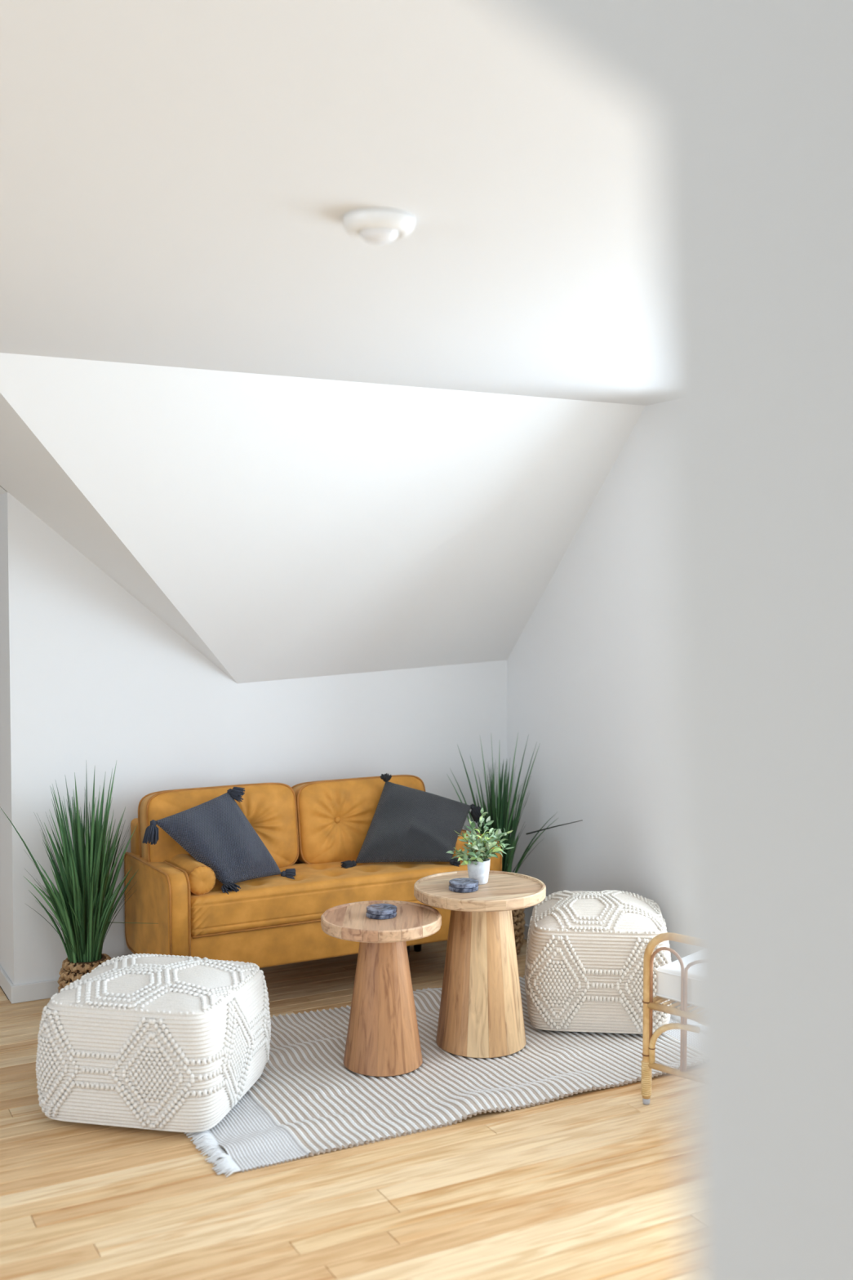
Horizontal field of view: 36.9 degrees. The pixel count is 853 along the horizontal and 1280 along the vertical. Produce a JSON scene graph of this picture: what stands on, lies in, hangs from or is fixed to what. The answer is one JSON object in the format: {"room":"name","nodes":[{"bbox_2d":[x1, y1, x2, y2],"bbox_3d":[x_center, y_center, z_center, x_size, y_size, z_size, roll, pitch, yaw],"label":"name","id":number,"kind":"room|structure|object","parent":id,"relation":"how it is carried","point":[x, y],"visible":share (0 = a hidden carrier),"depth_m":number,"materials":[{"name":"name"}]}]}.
{"room":"attic living room","nodes":[
{"label":"attic living room","id":0,"kind":"room"},
{"bbox_2d":[0,486,6,494],"bbox_3d":[-1.931,-0.746,5.017,0.445,0.403,1.280,-1,3,-28],"label":"ceiling","id":1,"kind":"structure","parent":0,"point":[2,491],"depth_m":4.57,"materials":[{"name":"white paint"}]},
{"bbox_2d":[0,493,8,977],"bbox_3d":[-1.767,0.365,5.207,0.100,1.834,1.180,-1,3,-28],"label":"wall","id":2,"kind":"structure","parent":0,"point":[4,954],"depth_m":4.72,"materials":[{"name":"white paint"}]},
{"bbox_2d":[0,965,13,1001],"bbox_3d":[-1.793,1.252,5.174,0.012,0.064,1.280,-1,3,-28],"label":"baseboard","id":3,"kind":"structure","parent":2,"relation":"attached to","point":[6,983],"depth_m":4.70,"materials":[{"name":"white paint"}]},
{"bbox_2d":[2,492,506,985],"bbox_3d":[-0.548,0.368,5.131,2.180,1.834,0.100,-1,3,-28],"label":"wall","id":4,"kind":"structure","parent":0,"point":[95,680],"depth_m":4.79,"materials":[{"name":"white paint"}]},
{"bbox_2d":[10,978,59,1003],"bbox_3d":[-0.572,1.256,5.092,2.092,0.064,0.012,-1,3,-28],"label":"baseboard","id":5,"kind":"structure","parent":4,"relation":"attached to","point":[47,988],"depth_m":4.63,"materials":[{"name":"white paint"}]},
{"bbox_2d":[0,352,645,683],"bbox_3d":[-0.531,-0.376,4.549,2.465,1.124,1.028,-1,3,-28],"label":"ceiling","id":6,"kind":"structure","parent":0,"point":[300,527],"depth_m":4.48,"materials":[{"name":"white paint"}]},
{"bbox_2d":[0,0,661,405],"bbox_3d":[-1.465,-0.818,2.643,6.125,0.100,6.100,-1,3,-28],"label":"ceiling","id":7,"kind":"structure","parent":0,"point":[179,179],"depth_m":2.16,"materials":[{"name":"white paint"}]},
{"bbox_2d":[342,208,414,244],"bbox_3d":[-0.085,-0.731,2.287,0.129,0.044,0.129,-1,3,-28],"label":"ceiling sensor","id":8,"kind":"object","parent":7,"relation":"attached to","point":[375,226],"visible":1,"depth_m":2.25,"materials":[{"name":"white plastic"}]},
{"bbox_2d":[0,938,689,1279],"bbox_3d":[-0.451,1.479,1.976,7.200,0.120,8.400,-1,3,-28],"label":"floor","id":9,"kind":"structure","parent":0,"point":[592,1184],"depth_m":3.15,"materials":[{"name":"brown wood"}]},
{"bbox_2d":[0,761,158,992],"bbox_3d":[-1.163,0.867,4.515,0.548,0.891,0.424,0,2,3],"label":"potted grass","id":10,"kind":"object","parent":9,"relation":"on","point":[82,914],"depth_m":4.49,"materials":[{"name":"green plant"}]},
{"bbox_2d":[124,774,502,968],"bbox_3d":[-0.418,0.915,4.810,1.294,0.768,0.577,-1,3,-28],"label":"sofa","id":11,"kind":"object","parent":9,"relation":"on","point":[311,828],"visible":0.59,"depth_m":4.58,"materials":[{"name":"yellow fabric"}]},
{"bbox_2d":[168,853,215,895],"bbox_3d":[-0.824,0.814,4.461,0.102,0.102,0.275,-1,3,-28],"label":"bolster cushion","id":12,"kind":"object","parent":11,"relation":"on","point":[202,877],"visible":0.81,"depth_m":4.35,"materials":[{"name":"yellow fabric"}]},
{"bbox_2d":[139,784,297,867],"bbox_3d":[-0.756,0.705,4.709,0.565,0.331,0.192,-1,3,-28],"label":"cushion","id":13,"kind":"object","parent":11,"relation":"on","point":[271,810],"depth_m":4.70,"materials":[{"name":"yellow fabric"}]},
{"bbox_2d":[142,786,296,894],"bbox_3d":[-0.704,0.709,4.481,0.551,0.353,0.250,-1,3,-28],"label":"throw pillow","id":14,"kind":"object","parent":11,"relation":"on","point":[216,833],"visible":0.98,"depth_m":4.46,"materials":[{"name":"fabric"}]},
{"bbox_2d":[190,860,467,936],"bbox_3d":[-0.365,0.916,4.709,1.146,0.139,0.341,-1,3,-28],"label":"seat cushion","id":15,"kind":"object","parent":11,"relation":"on","point":[273,904],"depth_m":4.50,"materials":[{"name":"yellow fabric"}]},
{"bbox_2d":[292,776,424,863],"bbox_3d":[-0.257,0.700,4.974,0.540,0.325,0.192,-1,3,-28],"label":"cushion","id":16,"kind":"object","parent":11,"relation":"on","point":[333,818],"depth_m":4.86,"materials":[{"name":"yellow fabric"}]},
{"bbox_2d":[340,773,484,868],"bbox_3d":[-0.033,0.685,4.853,0.612,0.339,0.229,-1,3,-17],"label":"throw pillow","id":17,"kind":"object","parent":11,"relation":"on","point":[408,824],"visible":0.99,"depth_m":4.82,"materials":[{"name":"grey fabric"}]},
{"bbox_2d":[452,834,471,861],"bbox_3d":[0.085,0.792,4.975,0.102,0.102,0.240,-1,3,-28],"label":"bolster cushion","id":18,"kind":"object","parent":11,"relation":"on","point":[459,844],"visible":0.16,"depth_m":4.87,"materials":[{"name":"yellow fabric"}]},
{"bbox_2d":[184,976,680,1177],"bbox_3d":[0.038,1.307,4.128,1.832,0.041,1.055,-1,3,-28],"label":"rug","id":19,"kind":"object","parent":9,"relation":"on","point":[304,1101],"visible":0.41,"depth_m":3.83,"materials":[{"name":"fabric"}]},
{"bbox_2d":[35,953,271,1132],"bbox_3d":[-0.784,1.144,3.740,0.558,0.381,0.558,1,2,12],"label":"pouf","id":20,"kind":"object","parent":19,"relation":"on","point":[168,1042],"visible":1,"depth_m":3.51,"materials":[{"name":"white fabric"}]},
{"bbox_2d":[320,900,441,1076],"bbox_3d":[-0.141,1.089,3.992,0.376,0.466,0.376,-1,3,-28],"label":"side table","id":21,"kind":"object","parent":19,"relation":"on","point":[383,1038],"visible":0.94,"depth_m":3.91,"materials":[{"name":"brown wood"}]},
{"bbox_2d":[365,911,396,919],"bbox_3d":[-0.141,0.855,3.996,0.096,0.013,0.096,2,3,45],"label":"coaster","id":22,"kind":"object","parent":21,"relation":"on","point":[368,915],"visible":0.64,"depth_m":3.96,"materials":[{"name":"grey stone"}]},
{"bbox_2d":[366,903,396,915],"bbox_3d":[-0.140,0.842,3.995,0.096,0.013,0.096,2,3,43],"label":"coaster","id":23,"kind":"object","parent":22,"relation":"on","point":[376,908],"visible":1,"depth_m":3.97,"materials":[{"name":"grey stone"}]},
{"bbox_2d":[413,870,546,1057],"bbox_3d":[0.173,1.054,4.167,0.428,0.520,0.424,-1,3,-28],"label":"side table","id":24,"kind":"object","parent":19,"relation":"on","point":[481,1013],"visible":0.96,"depth_m":4.06,"materials":[{"name":"brown wood"}]},
{"bbox_2d":[448,885,478,893],"bbox_3d":[0.119,0.796,4.115,0.096,0.013,0.096,2,3,45],"label":"coaster","id":25,"kind":"object","parent":24,"relation":"on","point":[451,888],"visible":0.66,"depth_m":4.07,"materials":[{"name":"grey stone"}]},
{"bbox_2d":[448,877,479,888],"bbox_3d":[0.121,0.782,4.114,0.096,0.013,0.096,2,3,43],"label":"coaster","id":26,"kind":"object","parent":25,"relation":"on","point":[463,882],"visible":1,"depth_m":4.09,"materials":[{"name":"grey stone"}]},
{"bbox_2d":[445,807,513,884],"bbox_3d":[0.178,0.675,4.193,0.232,0.250,0.177,-1,3,-28],"label":"potted plant","id":27,"kind":"object","parent":24,"relation":"on","point":[478,864],"visible":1,"depth_m":4.18,"materials":[{"name":"green plant"}]},
{"bbox_2d":[524,889,671,1034],"bbox_3d":[0.595,1.090,4.451,0.502,0.425,0.502,0,2,6],"label":"pouf","id":28,"kind":"object","parent":19,"relation":"on","point":[585,950],"visible":0.87,"depth_m":4.23,"materials":[{"name":"beige fabric"}]},
{"bbox_2d":[448,733,582,955],"bbox_3d":[0.362,0.829,5.187,0.536,0.911,0.290,0,2,7],"label":"potted grass","id":29,"kind":"object","parent":9,"relation":"on","point":[500,813],"depth_m":5.20,"materials":[{"name":"green plant"}]},
{"bbox_2d":[640,932,683,1105],"bbox_3d":[1.047,1.086,3.736,0.592,0.516,0.632,2,3,42],"label":"bench","id":30,"kind":"object","parent":9,"relation":"on","point":[651,1003],"visible":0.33,"depth_m":3.68,"materials":[{"name":"wood"}]},
{"bbox_2d":[655,959,680,1002],"bbox_3d":[1.047,0.985,3.731,0.541,0.100,0.569,2,3,42],"label":"seat cushion","id":31,"kind":"object","parent":30,"relation":"on","point":[668,975],"visible":0.15,"depth_m":3.67,"materials":[{"name":"white fabric"}]},
{"bbox_2d":[506,402,679,961],"bbox_3d":[0.721,0.213,4.972,0.120,2.157,1.360,-1,3,-28],"label":"wall","id":32,"kind":"structure","parent":0,"point":[588,671],"depth_m":4.91,"materials":[{"name":"white paint"}]},
{"bbox_2d":[523,924,680,1008],"bbox_3d":[0.666,1.261,4.980,0.012,0.064,1.348,-1,3,-28],"label":"baseboard","id":33,"kind":"structure","parent":32,"relation":"attached to","point":[526,926],"depth_m":5.42,"materials":[{"name":"white paint"}]},
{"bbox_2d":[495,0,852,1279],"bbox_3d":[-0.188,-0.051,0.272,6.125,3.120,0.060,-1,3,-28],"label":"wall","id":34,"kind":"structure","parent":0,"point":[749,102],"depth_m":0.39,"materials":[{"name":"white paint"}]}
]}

